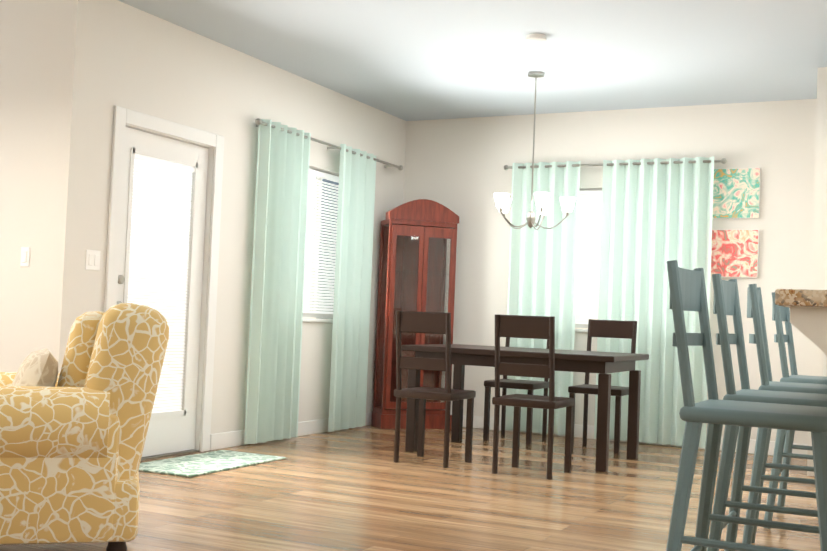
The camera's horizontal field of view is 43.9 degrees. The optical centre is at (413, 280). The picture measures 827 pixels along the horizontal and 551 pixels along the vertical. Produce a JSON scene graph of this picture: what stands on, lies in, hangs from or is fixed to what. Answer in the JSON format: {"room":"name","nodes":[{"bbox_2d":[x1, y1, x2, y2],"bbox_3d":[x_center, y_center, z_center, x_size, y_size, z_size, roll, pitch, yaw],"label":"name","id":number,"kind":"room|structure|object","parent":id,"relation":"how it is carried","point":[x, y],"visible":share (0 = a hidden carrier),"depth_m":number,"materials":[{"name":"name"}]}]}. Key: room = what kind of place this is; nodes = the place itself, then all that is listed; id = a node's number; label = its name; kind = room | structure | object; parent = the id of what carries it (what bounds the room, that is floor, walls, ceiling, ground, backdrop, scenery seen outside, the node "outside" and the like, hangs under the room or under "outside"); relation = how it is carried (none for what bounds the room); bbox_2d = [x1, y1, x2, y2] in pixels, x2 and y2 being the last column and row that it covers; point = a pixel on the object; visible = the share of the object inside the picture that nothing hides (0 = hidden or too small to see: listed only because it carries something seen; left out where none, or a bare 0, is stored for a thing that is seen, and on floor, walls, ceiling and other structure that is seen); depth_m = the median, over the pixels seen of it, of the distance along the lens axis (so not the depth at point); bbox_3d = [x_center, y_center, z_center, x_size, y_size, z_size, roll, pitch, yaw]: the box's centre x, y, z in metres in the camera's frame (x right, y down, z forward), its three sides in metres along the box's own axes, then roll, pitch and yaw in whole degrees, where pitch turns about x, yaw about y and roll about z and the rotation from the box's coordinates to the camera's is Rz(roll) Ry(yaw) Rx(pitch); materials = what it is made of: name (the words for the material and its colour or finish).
{"room":"dining room and living room","nodes":[
{"label":"dining room and living room","id":0,"kind":"room"},
{"bbox_2d":[0,0,57,371],"bbox_3d":[-3.786,-0.335,6.770,3.850,2.780,0.150,1,-2,26],"label":"wall","id":1,"kind":"structure","parent":0,"point":[28,30],"depth_m":5.94,"materials":[{"name":"white paint"}]},
{"bbox_2d":[20,247,29,266],"bbox_3d":[-2.239,-0.133,5.904,0.070,0.116,0.010,1,-2,26],"label":"light switch","id":2,"kind":"object","parent":1,"relation":"attached to","point":[25,256],"visible":1,"depth_m":5.90,"materials":[{"name":"white plastic"}]},
{"bbox_2d":[40,0,405,451],"bbox_3d":[-1.108,-0.196,7.671,0.150,2.780,4.150,1,-2,26],"label":"wall","id":3,"kind":"structure","parent":0,"point":[110,55],"depth_m":6.86,"materials":[{"name":"white paint"}]},
{"bbox_2d":[85,250,100,270],"bbox_3d":[-1.866,-0.116,5.969,0.010,0.116,0.116,1,-2,26],"label":"light switch","id":4,"kind":"object","parent":3,"relation":"attached to","point":[92,262],"visible":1,"depth_m":5.96,"materials":[{"name":"white plastic"}]},
{"bbox_2d":[117,127,208,456],"bbox_3d":[-1.619,0.101,6.550,0.101,2.036,0.864,1,-2,26],"label":"patio door","id":5,"kind":"structure","parent":3,"relation":"in","point":[172,430],"depth_m":6.67,"materials":[{"name":"white glass"}]},
{"bbox_2d":[104,106,223,460],"bbox_3d":[-1.651,0.059,6.568,0.170,2.150,1.060,1,-2,26],"label":"door frame","id":6,"kind":"structure","parent":3,"relation":"attached to","point":[124,118],"depth_m":6.90,"materials":[{"name":"white wood"}]},
{"bbox_2d":[210,412,371,449],"bbox_3d":[-0.781,1.173,8.205,0.016,0.110,2.730,1,-2,26],"label":"baseboard","id":7,"kind":"structure","parent":3,"relation":"attached to","point":[222,440],"depth_m":7.31,"materials":[{"name":"white wood"}]},
{"bbox_2d":[303,168,338,322],"bbox_3d":[-0.753,-0.272,8.310,0.135,1.226,1.540,1,-2,26],"label":"window","id":8,"kind":"structure","parent":3,"relation":"in","point":[316,298],"depth_m":8.32,"materials":[{"name":"white"}]},
{"bbox_2d":[244,118,402,443],"bbox_3d":[-0.679,0.054,8.221,0.139,2.315,2.265,1,-2,26],"label":"curtain","id":9,"kind":"object","parent":3,"relation":"attached to","point":[277,294],"visible":1,"depth_m":7.68,"materials":[{"name":"green fabric"}]},
{"bbox_2d":[0,425,820,550],"bbox_3d":[-0.191,1.141,4.238,12.600,0.060,9.650,1,-2,26],"label":"floor","id":10,"kind":"structure","parent":0,"point":[355,489],"depth_m":5.39,"materials":[{"name":"brown wood"}]},
{"bbox_2d":[0,303,168,550],"bbox_3d":[-1.537,0.562,4.045,1.054,0.975,1.036,3,-2,-16],"label":"armchair","id":11,"kind":"object","parent":10,"relation":"on","point":[73,433],"visible":1,"depth_m":3.66,"materials":[{"name":"yellow fabric"}]},
{"bbox_2d":[138,450,285,476],"bbox_3d":[-1.286,1.138,6.395,0.520,0.012,1.000,1,-2,26],"label":"door mat","id":12,"kind":"object","parent":10,"relation":"on","point":[194,465],"visible":0.81,"depth_m":6.33,"materials":[{"name":"white fabric"}]},
{"bbox_2d":[371,199,458,428],"bbox_3d":[-0.032,0.296,9.170,0.644,1.990,0.614,3,-2,-19],"label":"curio cabinet","id":13,"kind":"object","parent":10,"relation":"on","point":[415,235],"visible":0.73,"depth_m":8.96,"materials":[{"name":"brown wood"}]},
{"bbox_2d":[394,311,475,467],"bbox_3d":[0.138,0.716,6.860,0.420,1.002,0.468,1,-2,26],"label":"dining chair","id":14,"kind":"object","parent":10,"relation":"on","point":[424,322],"visible":1,"depth_m":6.73,"materials":[{"name":"black wood"}]},
{"bbox_2d":[483,337,548,444],"bbox_3d":[0.851,0.795,8.299,0.420,1.002,0.468,1,-2,26],"label":"dining chair","id":15,"kind":"object","parent":10,"relation":"on","point":[530,386],"visible":0.6,"depth_m":8.17,"materials":[{"name":"black wood"}]},
{"bbox_2d":[401,344,648,471],"bbox_3d":[0.803,0.883,7.419,1.560,0.760,0.960,1,-2,26],"label":"dining table","id":16,"kind":"object","parent":10,"relation":"on","point":[603,364],"visible":0.85,"depth_m":7.20,"materials":[{"name":"black wood"}]},
{"bbox_2d":[492,314,574,479],"bbox_3d":[0.765,0.730,6.548,0.420,1.002,0.468,1,-2,26],"label":"dining chair","id":17,"kind":"object","parent":10,"relation":"on","point":[533,327],"visible":1,"depth_m":6.41,"materials":[{"name":"black wood"}]},
{"bbox_2d":[568,319,636,453],"bbox_3d":[1.477,0.809,7.988,0.420,1.002,0.468,1,-2,26],"label":"dining chair","id":18,"kind":"object","parent":10,"relation":"on","point":[612,329],"visible":0.62,"depth_m":8.10,"materials":[{"name":"black wood"}]},
{"bbox_2d":[666,260,826,550],"bbox_3d":[1.033,0.537,3.045,0.537,1.165,0.526,1,-2,27],"label":"bar stool","id":19,"kind":"object","parent":10,"relation":"on","point":[688,293],"visible":1,"depth_m":2.96,"materials":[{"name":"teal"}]},
{"bbox_2d":[707,273,826,550],"bbox_3d":[1.348,0.572,3.680,0.537,1.165,0.526,1,-2,26],"label":"bar stool","id":20,"kind":"object","parent":10,"relation":"on","point":[726,299],"visible":0.92,"depth_m":3.61,"materials":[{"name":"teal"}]},
{"bbox_2d":[742,284,826,544],"bbox_3d":[1.694,0.611,4.378,0.537,1.165,0.526,1,-2,21],"label":"bar stool","id":21,"kind":"object","parent":10,"relation":"on","point":[755,312],"visible":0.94,"depth_m":4.27,"materials":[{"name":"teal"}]},
{"bbox_2d":[764,292,826,528],"bbox_3d":[2.079,0.654,5.157,0.537,1.165,0.526,1,-2,27],"label":"bar stool","id":22,"kind":"object","parent":10,"relation":"on","point":[780,314],"visible":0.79,"depth_m":5.09,"materials":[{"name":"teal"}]},
{"bbox_2d":[783,305,826,355],"bbox_3d":[2.043,0.663,3.639,1.034,1.030,3.050,1,-2,26],"label":"kitchen island","id":23,"kind":"object","parent":10,"relation":"on","point":[808,313],"depth_m":2.51,"materials":[{"name":"beige paint"}]},
{"bbox_2d":[775,289,826,308],"bbox_3d":[1.778,0.123,3.800,0.455,0.040,3.130,1,-2,26],"label":"island countertop","id":24,"kind":"structure","parent":23,"relation":"on","point":[797,298],"depth_m":2.48,"materials":[{"name":"beige stone"}]},
{"bbox_2d":[823,244,826,376],"bbox_3d":[3.112,0.135,6.314,1.050,2.360,0.794,1,-2,26],"label":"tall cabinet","id":25,"kind":"object","parent":10,"relation":"on","point":[825,366],"visible":0.25,"depth_m":6.21,"materials":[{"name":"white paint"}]},
{"bbox_2d":[118,0,826,120],"bbox_3d":[-0.084,-1.530,4.333,12.600,0.390,9.650,1,-2,26],"label":"ceiling","id":26,"kind":"structure","parent":0,"point":[411,60],"depth_m":6.84,"materials":[{"name":"grey paint"}]},
{"bbox_2d":[494,72,575,229],"bbox_3d":[0.887,-0.943,7.506,0.608,1.139,0.586,1,-2,26],"label":"chandelier","id":27,"kind":"object","parent":26,"relation":"hanging from","point":[503,201],"visible":1,"depth_m":7.42,"materials":[{"name":"white glass"}]},
{"bbox_2d":[526,34,546,43],"bbox_3d":[0.781,-1.534,6.525,0.130,0.035,0.130,1,-2,26],"label":"smoke detector","id":28,"kind":"object","parent":26,"relation":"attached to","point":[536,38],"visible":1,"depth_m":6.48,"materials":[{"name":"white plastic"}]},
{"bbox_2d":[403,99,816,443],"bbox_3d":[1.484,-0.053,8.782,3.810,2.780,0.150,1,-2,26],"label":"wall","id":29,"kind":"structure","parent":0,"point":[456,165],"depth_m":8.65,"materials":[{"name":"white paint"}]},
{"bbox_2d":[575,189,601,332],"bbox_3d":[1.648,-0.163,8.670,1.540,1.226,0.135,1,-2,26],"label":"dining room window","id":30,"kind":"structure","parent":29,"relation":"in","point":[585,285],"depth_m":8.75,"materials":[{"name":"white"}]},
{"bbox_2d":[503,156,726,447],"bbox_3d":[1.608,0.157,8.547,1.895,2.315,0.138,1,-2,26],"label":"curtain","id":31,"kind":"object","parent":29,"relation":"attached to","point":[657,215],"visible":0.81,"depth_m":8.45,"materials":[{"name":"green fabric"}]},
{"bbox_2d":[450,414,807,454],"bbox_3d":[1.461,1.278,8.627,3.660,0.110,0.016,1,-2,26],"label":"baseboard","id":32,"kind":"structure","parent":29,"relation":"attached to","point":[478,421],"depth_m":8.61,"materials":[{"name":"white wood"}]},
{"bbox_2d":[711,229,758,277],"bbox_3d":[2.548,-0.212,8.164,0.380,0.380,0.025,1,-2,26],"label":"art","id":33,"kind":"object","parent":29,"relation":"attached to","point":[734,253],"visible":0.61,"depth_m":8.14,"materials":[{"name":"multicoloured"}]},
{"bbox_2d":[713,168,760,218],"bbox_3d":[2.567,-0.692,8.181,0.380,0.400,0.025,1,-2,26],"label":"art","id":34,"kind":"object","parent":29,"relation":"attached to","point":[736,193],"visible":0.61,"depth_m":8.16,"materials":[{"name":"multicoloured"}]},
{"bbox_2d":[807,67,826,475],"bbox_3d":[3.610,-0.045,6.611,1.930,2.780,0.150,1,-2,26],"label":"wall","id":35,"kind":"structure","parent":0,"point":[819,259],"depth_m":6.96,"materials":[{"name":"white paint"}]},
{"label":"outside","id":36,"kind":"structure","parent":0,"visible":0},
{"bbox_2d":[128,154,601,410],"bbox_3d":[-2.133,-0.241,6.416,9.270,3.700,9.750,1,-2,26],"label":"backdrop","id":37,"kind":"structure","parent":36,"point":[188,173],"depth_m":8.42,"materials":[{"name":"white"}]}
]}

